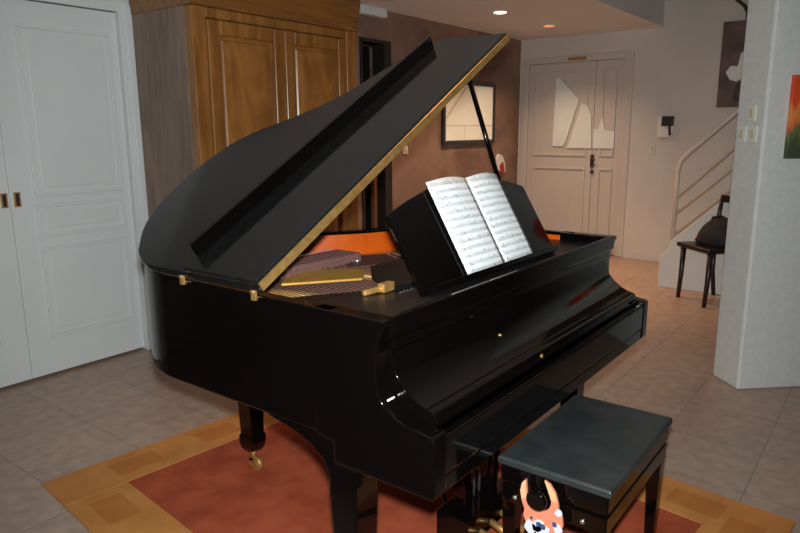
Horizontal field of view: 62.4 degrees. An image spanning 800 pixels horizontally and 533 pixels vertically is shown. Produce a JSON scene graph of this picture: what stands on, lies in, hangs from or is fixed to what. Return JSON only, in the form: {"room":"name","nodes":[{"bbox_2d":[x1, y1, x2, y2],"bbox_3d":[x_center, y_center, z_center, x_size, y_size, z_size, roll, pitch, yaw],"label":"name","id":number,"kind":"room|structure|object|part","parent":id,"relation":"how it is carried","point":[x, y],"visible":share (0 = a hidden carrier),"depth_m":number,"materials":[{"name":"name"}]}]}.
{"room":"music room","nodes":[
{"label":"music room","id":0,"kind":"room"},
{"bbox_2d":[33,0,128,12],"bbox_3d":[-3.625,-0.121,1.691,0.120,2.410,9.300,8,15,36],"label":"wall","id":1,"kind":"structure","parent":0,"point":[127,1],"depth_m":3.93,"materials":[{"name":"white paint"}]},
{"bbox_2d":[0,0,151,387],"bbox_3d":[-2.146,-0.393,3.576,0.135,2.160,1.635,8,15,36],"label":"door","id":2,"kind":"structure","parent":1,"relation":"in","point":[74,216],"depth_m":3.82,"materials":[{"name":"white wood"}]},
{"bbox_3d":[-2.133,-0.354,3.560,0.008,0.080,0.036,8,15,36],"label":"recessed pull","id":3,"kind":"part","parent":2,"relation":"part of","materials":[{"name":"gold metal"}]},
{"bbox_3d":[-2.092,-0.366,3.612,0.008,0.080,0.036,8,15,36],"label":"recessed pull","id":4,"kind":"part","parent":2,"relation":"part of","materials":[{"name":"gold metal"}]},
{"bbox_2d":[363,47,370,228],"bbox_3d":[-0.987,-1.143,6.422,1.530,2.460,1.800,8,15,36],"label":"wall","id":5,"kind":"structure","parent":0,"point":[366,55],"depth_m":7.06,"materials":[{"name":"black paint"}]},
{"bbox_2d":[0,255,799,532],"bbox_3d":[1.681,1.069,1.869,11.800,0.060,15.600,8,15,36],"label":"floor","id":6,"kind":"structure","parent":0,"point":[740,445],"depth_m":3.34,"materials":[{"name":"beige tile"}]},
{"bbox_2d":[129,0,359,230],"bbox_3d":[-0.944,-0.662,4.492,0.620,2.300,1.410,8,15,36],"label":"armoire","id":7,"kind":"object","parent":6,"relation":"on","point":[212,75],"visible":0.46,"depth_m":3.97,"materials":[{"name":"brown wood"}]},
{"bbox_3d":[-0.951,-1.686,4.280,0.620,0.210,1.410,8,15,36],"label":"cornice","id":8,"kind":"part","parent":7,"relation":"part of","materials":[{"name":"brown wood"}]},
{"bbox_3d":[-0.912,-0.516,4.131,0.034,1.890,0.583,8,15,36],"label":"door","id":9,"kind":"part","parent":7,"relation":"part of","materials":[{"name":"brown wood"}]},
{"bbox_3d":[-0.918,-0.960,4.041,0.025,0.825,0.413,8,15,36],"label":"panel","id":10,"kind":"part","parent":7,"relation":"part of","materials":[{"name":"brown wood"}]},
{"bbox_3d":[-0.562,-1.057,4.500,0.025,0.825,0.413,8,15,36],"label":"panel","id":11,"kind":"part","parent":7,"relation":"part of","materials":[{"name":"brown wood"}]},
{"bbox_3d":[-0.556,-0.614,4.590,0.034,1.890,0.583,8,15,36],"label":"door","id":12,"kind":"part","parent":7,"relation":"part of","materials":[{"name":"brown wood"}]},
{"bbox_3d":[-0.556,-0.164,4.685,0.025,0.800,0.413,8,15,36],"label":"panel","id":13,"kind":"part","parent":7,"relation":"part of","materials":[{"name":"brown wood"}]},
{"bbox_2d":[42,412,795,532],"bbox_3d":[-0.011,0.906,2.540,2.310,0.008,1.765,10,16,42],"label":"rug","id":14,"kind":"object","parent":6,"relation":"on","point":[201,479],"visible":0.5,"depth_m":2.56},
{"bbox_2d":[138,33,647,532],"bbox_3d":[-0.038,0.031,2.392,1.402,1.765,1.500,8,15,36],"label":"grand piano","id":15,"kind":"object","parent":14,"relation":"on","point":[404,368],"visible":0.89,"depth_m":1.92,"materials":[{"name":"black paint"}]},
{"bbox_3d":[-0.617,0.484,2.714,0.111,0.571,0.111,8,15,36],"label":"leg","id":16,"kind":"part","parent":15,"relation":"part of","materials":[{"name":"black paint"}]},
{"bbox_3d":[-0.310,-0.459,2.389,0.857,0.759,1.308,8,15,36],"label":"lid","id":17,"kind":"part","parent":15,"relation":"part of","materials":[{"name":"black paint"}]},
{"bbox_3d":[-0.204,0.681,1.768,0.313,0.564,0.088,8,15,36],"label":"leg","id":18,"kind":"part","parent":15,"relation":"part of","materials":[{"name":"black paint"}]},
{"bbox_3d":[-0.150,0.010,2.481,0.972,0.079,1.365,8,15,36],"label":"plate","id":19,"kind":"part","parent":15,"relation":"part of","materials":[{"name":"brown metal"}]},
{"bbox_3d":[-0.054,0.304,1.546,0.360,0.387,0.053,8,15,36],"label":"arm","id":20,"kind":"part","parent":15,"relation":"part of","materials":[{"name":"black paint"}]},
{"bbox_3d":[-0.006,-0.043,2.519,0.012,0.012,0.134,-6,13,-26],"label":"damper rail","id":21,"kind":"part","parent":15,"relation":"part of","materials":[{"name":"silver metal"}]},
{"bbox_2d":[293,239,589,315],"bbox_3d":[0.215,0.011,2.198,0.374,0.018,1.397,8,15,36],"label":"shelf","id":22,"kind":"object","parent":15,"relation":"attached to","point":[384,301],"depth_m":1.84,"materials":[{"name":"black wood"}]},
{"bbox_3d":[0.253,0.579,2.232,0.009,0.430,0.009,3,12,14],"label":"pedal rod","id":23,"kind":"part","parent":15,"relation":"part of","materials":[{"name":"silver metal"}]},
{"bbox_3d":[0.274,0.573,2.259,0.009,0.430,0.009,3,12,14],"label":"pedal rod","id":24,"kind":"part","parent":15,"relation":"part of","materials":[{"name":"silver metal"}]},
{"bbox_2d":[426,173,533,273],"bbox_3d":[0.277,-0.157,2.171,0.162,0.282,0.442,8,15,36],"label":"sheet music","id":25,"kind":"object","parent":15,"relation":"on","point":[481,222],"visible":0.91,"depth_m":2.14,"materials":[{"name":"white paper"}]},
{"bbox_3d":[0.408,0.022,2.050,0.015,0.053,1.429,8,15,36],"label":"rail","id":26,"kind":"part","parent":15,"relation":"part of","materials":[{"name":"black paint"}]},
{"bbox_3d":[0.641,0.450,2.857,0.313,0.564,0.088,8,15,36],"label":"leg","id":27,"kind":"part","parent":15,"relation":"part of","materials":[{"name":"black paint"}]},
{"bbox_3d":[0.815,0.066,2.666,0.360,0.387,0.053,8,15,36],"label":"arm","id":28,"kind":"part","parent":15,"relation":"part of","materials":[{"name":"black paint"}]},
{"bbox_2d":[498,394,672,532],"bbox_3d":[0.581,0.750,2.059,0.330,0.484,0.654,8,15,36],"label":"piano bench","id":29,"kind":"object","parent":14,"relation":"on","point":[597,456],"visible":0.99,"depth_m":1.91,"materials":[{"name":"black leather"}]},
{"bbox_3d":[0.328,0.818,1.954,0.045,0.395,0.045,8,15,36],"label":"leg","id":30,"kind":"part","parent":29,"relation":"part of","materials":[{"name":"black paint"}]},
{"bbox_3d":[0.382,0.631,1.805,0.060,0.060,0.055,8,15,36],"label":"knob","id":31,"kind":"part","parent":29,"relation":"part of","materials":[{"name":"black paint"}]},
{"bbox_2d":[520,478,563,532],"bbox_3d":[0.386,0.673,1.804,0.129,0.197,0.013,8,15,36],"label":"stuffed toy","id":32,"kind":"object","parent":29,"relation":"hanging from","point":[550,520],"visible":0.92,"depth_m":1.80,"materials":[{"name":"orange fabric"}]},
{"bbox_3d":[0.342,0.615,1.824,0.020,0.063,0.002,8,15,36],"label":"arm","id":33,"kind":"part","parent":32,"relation":"part of","materials":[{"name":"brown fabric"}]},
{"bbox_3d":[0.405,0.605,1.773,0.039,0.051,0.002,8,15,36],"label":"arm","id":34,"kind":"part","parent":32,"relation":"part of","materials":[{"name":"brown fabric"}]},
{"bbox_3d":[0.580,0.563,2.021,0.314,0.053,0.544,8,15,36],"label":"seat frame","id":35,"kind":"part","parent":29,"relation":"part of","materials":[{"name":"black paint"}]},
{"bbox_3d":[0.835,0.768,2.182,0.045,0.395,0.045,8,15,36],"label":"leg","id":36,"kind":"part","parent":29,"relation":"part of","materials":[{"name":"black paint"}]},
{"bbox_2d":[657,194,729,294],"bbox_3d":[3.189,-0.905,5.131,2.130,2.464,0.060,8,15,36],"label":"staircase","id":37,"kind":"structure","parent":6,"relation":"on","point":[694,273],"depth_m":5.77,"materials":[{"name":"white paint"}]},
{"bbox_2d":[670,108,737,240],"bbox_3d":[3.104,-1.265,5.121,1.765,2.453,0.035,8,15,36],"label":"stair railing","id":38,"kind":"object","parent":37,"relation":"attached to","point":[732,115],"visible":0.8,"depth_m":5.67,"materials":[{"name":"white metal"}]},
{"bbox_3d":[3.107,-1.012,5.173,1.750,1.730,0.020,8,15,36],"label":"rail","id":39,"kind":"part","parent":38,"relation":"part of","materials":[{"name":"beige paint"}]},
{"bbox_3d":[3.106,-1.173,5.139,1.750,1.680,0.020,8,15,36],"label":"rail","id":40,"kind":"part","parent":38,"relation":"part of","materials":[{"name":"beige paint"}]},
{"bbox_3d":[3.105,-1.370,5.098,1.750,1.801,0.020,8,15,36],"label":"rail","id":41,"kind":"part","parent":38,"relation":"part of","materials":[{"name":"beige paint"}]},
{"bbox_2d":[676,194,729,307],"bbox_3d":[2.554,-0.138,5.400,0.379,0.863,0.416,-3,12,-11],"label":"dining chair","id":42,"kind":"object","parent":6,"relation":"on","point":[711,252],"visible":0.38,"depth_m":5.45,"materials":[{"name":"black wood"}]},
{"bbox_3d":[2.370,0.046,5.564,0.051,0.436,0.053,8,15,36],"label":"leg","id":43,"kind":"part","parent":42,"relation":"part of","materials":[{"name":"black wood"}]},
{"bbox_3d":[2.539,-0.160,5.392,0.350,0.037,0.416,-3,12,-11],"label":"seat","id":44,"kind":"part","parent":42,"relation":"part of","materials":[{"name":"black wood"}]},
{"bbox_3d":[2.438,0.113,5.237,0.051,0.436,0.053,8,15,36],"label":"leg","id":45,"kind":"part","parent":42,"relation":"part of","materials":[{"name":"black wood"}]},
{"bbox_2d":[694,215,727,247],"bbox_3d":[2.565,-0.292,5.340,0.268,0.252,0.374,1,12,5],"label":"handbag","id":46,"kind":"object","parent":42,"relation":"on","point":[713,233],"visible":0.73,"depth_m":5.26,"materials":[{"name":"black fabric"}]},
{"bbox_3d":[2.581,-0.369,5.322,0.034,0.094,0.210,-5,12,-20],"label":"handle","id":47,"kind":"part","parent":46,"relation":"part of","materials":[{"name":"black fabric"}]},
{"bbox_3d":[2.671,0.030,5.623,0.071,0.442,0.042,-2,12,-8],"label":"leg","id":48,"kind":"part","parent":42,"relation":"part of","materials":[{"name":"black wood"}]},
{"bbox_3d":[2.670,-0.406,5.533,0.073,0.394,0.040,-2,12,-8],"label":"post","id":49,"kind":"part","parent":42,"relation":"part of","materials":[{"name":"black wood"}]},
{"bbox_3d":[2.721,-0.535,5.341,0.014,0.060,0.342,-3,12,-11],"label":"backrest","id":50,"kind":"part","parent":42,"relation":"part of","materials":[{"name":"black wood"}]},
{"bbox_2d":[713,0,799,388],"bbox_3d":[3.113,-0.561,3.605,2.607,2.410,0.229,-2,12,-6],"label":"wall pier","id":51,"kind":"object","parent":6,"relation":"on","point":[758,338],"visible":1,"depth_m":3.48,"materials":[{"name":"paint"}]},
{"bbox_2d":[737,126,746,141],"bbox_3d":[1.805,-0.699,3.489,0.012,0.085,0.066,-2,12,-8],"label":"light switch","id":52,"kind":"object","parent":51,"relation":"attached to","point":[742,130],"visible":1,"depth_m":3.48,"materials":[{"name":"grey plastic"}]},
{"bbox_2d":[747,105,756,121],"bbox_3d":[1.813,-0.790,3.405,0.012,0.085,0.062,-2,12,-8],"label":"light switch","id":53,"kind":"object","parent":51,"relation":"attached to","point":[752,109],"visible":1,"depth_m":3.40,"materials":[{"name":"grey plastic"}]},
{"bbox_2d":[748,126,757,142],"bbox_3d":[1.817,-0.682,3.404,0.012,0.085,0.066,-2,12,-8],"label":"light switch","id":54,"kind":"object","parent":51,"relation":"attached to","point":[753,130],"visible":1,"depth_m":3.40,"materials":[{"name":"grey plastic"}]},
{"bbox_2d":[783,75,799,158],"bbox_3d":[2.032,-0.751,3.323,0.160,0.410,0.024,-2,12,-6],"label":"painting","id":55,"kind":"object","parent":51,"relation":"attached to","point":[792,138],"visible":1,"depth_m":3.31},
{"bbox_2d":[355,11,520,228],"bbox_3d":[0.276,-1.168,6.624,0.235,2.410,3.450,8,15,36],"label":"wall","id":56,"kind":"structure","parent":0,"point":[426,160],"depth_m":6.54,"materials":[{"name":"brown paint"}]},
{"bbox_2d":[359,4,386,18],"bbox_3d":[-0.232,-2.122,5.494,0.068,0.073,0.330,8,15,36],"label":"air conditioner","id":57,"kind":"structure","parent":56,"relation":"attached to","point":[368,10],"depth_m":5.46,"materials":[{"name":"white"}]},
{"bbox_2d":[371,176,377,227],"bbox_3d":[-0.232,-0.364,5.988,0.040,1.100,0.040,8,15,36],"label":"trim","id":58,"kind":"structure","parent":56,"relation":"attached to","point":[374,224],"depth_m":5.93,"materials":[{"name":"brown wood"}]},
{"bbox_2d":[359,37,392,228],"bbox_3d":[-0.249,-0.881,5.870,0.132,2.160,0.415,8,15,36],"label":"trim","id":59,"kind":"structure","parent":56,"relation":"attached to","point":[381,54],"depth_m":5.80,"materials":[{"name":"black wood"}]},
{"bbox_2d":[403,146,407,153],"bbox_3d":[0.051,-1.080,6.130,0.012,0.075,0.075,8,15,36],"label":"light switch","id":60,"kind":"object","parent":56,"relation":"attached to","point":[405,149],"visible":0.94,"depth_m":6.12,"materials":[{"name":"grey plastic"}]},
{"bbox_2d":[441,81,495,144],"bbox_3d":[0.733,-1.611,6.926,0.030,0.650,1.040,8,15,36],"label":"framed picture","id":61,"kind":"object","parent":56,"relation":"attached to","point":[460,125],"visible":0.77,"depth_m":6.91,"materials":[{"name":"black paper"}]},
{"bbox_2d":[495,154,505,174],"bbox_3d":[1.159,-1.174,7.587,0.026,0.239,0.219,8,15,36],"label":"wall ornament","id":62,"kind":"object","parent":56,"relation":"attached to","point":[500,163],"visible":0.84,"depth_m":7.56,"materials":[{"name":"white ceramic"}]},
{"bbox_2d":[360,0,664,39],"bbox_3d":[1.480,-1.107,-0.265,10.100,0.250,12.750,8,15,36],"label":"ceiling","id":63,"kind":"structure","parent":0,"point":[525,19],"depth_m":6.01,"materials":[{"name":"paint"}]},
{"bbox_2d":[491,10,508,13],"bbox_3d":[0.875,-2.221,5.775,0.150,0.010,0.150,8,15,36],"label":"recessed light","id":64,"kind":"object","parent":63,"relation":"in","point":[498,11],"visible":1,"depth_m":5.75,"materials":[{"name":"white plastic"}]},
{"bbox_2d":[542,24,556,26],"bbox_3d":[1.480,-2.387,6.554,0.150,0.010,0.150,8,15,36],"label":"recessed light","id":65,"kind":"object","parent":63,"relation":"in","point":[546,25],"visible":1,"depth_m":6.52,"materials":[{"name":"paint"}]},
{"bbox_2d":[517,0,748,257],"bbox_3d":[5.314,-1.994,4.809,10.220,4.700,0.154,8,15,36],"label":"wall","id":66,"kind":"structure","parent":0,"point":[677,63],"depth_m":6.78,"materials":[{"name":"white paint"}]},
{"bbox_2d":[519,51,634,256],"bbox_3d":[1.960,-1.259,7.528,1.295,2.200,0.135,8,15,36],"label":"door","id":67,"kind":"structure","parent":66,"relation":"in","point":[576,109],"depth_m":7.45,"materials":[{"name":"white wood"}]},
{"bbox_3d":[1.878,-1.745,7.473,0.295,0.755,0.010,8,15,36],"label":"glass pane","id":68,"kind":"part","parent":67,"relation":"part of","materials":[{"name":"white glass"}]},
{"bbox_3d":[2.014,-1.576,7.403,0.295,0.490,0.010,8,15,36],"label":"glass pane","id":69,"kind":"part","parent":67,"relation":"part of","materials":[{"name":"white glass"}]},
{"bbox_3d":[2.147,-1.175,7.365,0.066,0.140,0.054,8,15,36],"label":"handle","id":70,"kind":"part","parent":67,"relation":"part of","materials":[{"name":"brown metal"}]},
{"bbox_3d":[2.238,-1.474,7.252,0.236,0.350,0.010,8,15,36],"label":"glass pane","id":71,"kind":"part","parent":67,"relation":"part of","materials":[{"name":"white glass"}]},
{"bbox_2d":[627,251,661,260],"bbox_3d":[2.765,-0.098,7.123,0.620,0.080,0.014,8,15,36],"label":"baseboard","id":72,"kind":"structure","parent":66,"relation":"attached to","point":[631,254],"depth_m":7.20,"materials":[{"name":"white paint"}]},
{"bbox_2d":[649,143,654,153],"bbox_3d":[2.658,-1.244,6.964,0.050,0.110,0.012,8,15,36],"label":"light switch","id":73,"kind":"object","parent":66,"relation":"attached to","point":[652,145],"visible":1,"depth_m":6.96,"materials":[{"name":"grey plastic"}]},
{"bbox_2d":[657,116,673,136],"bbox_3d":[2.743,-1.445,6.823,0.165,0.210,0.065,8,15,36],"label":"phone","id":74,"kind":"object","parent":66,"relation":"attached to","point":[665,126],"visible":1,"depth_m":6.80,"materials":[{"name":"white plastic"}]},
{"bbox_2d":[735,0,747,19],"bbox_3d":[3.208,-2.471,6.261,0.211,0.272,0.032,8,15,36],"label":"handrail","id":75,"kind":"object","parent":66,"relation":"attached to","point":[740,2],"visible":0.71,"depth_m":6.22,"materials":[{"name":"brown wood"}]}
]}

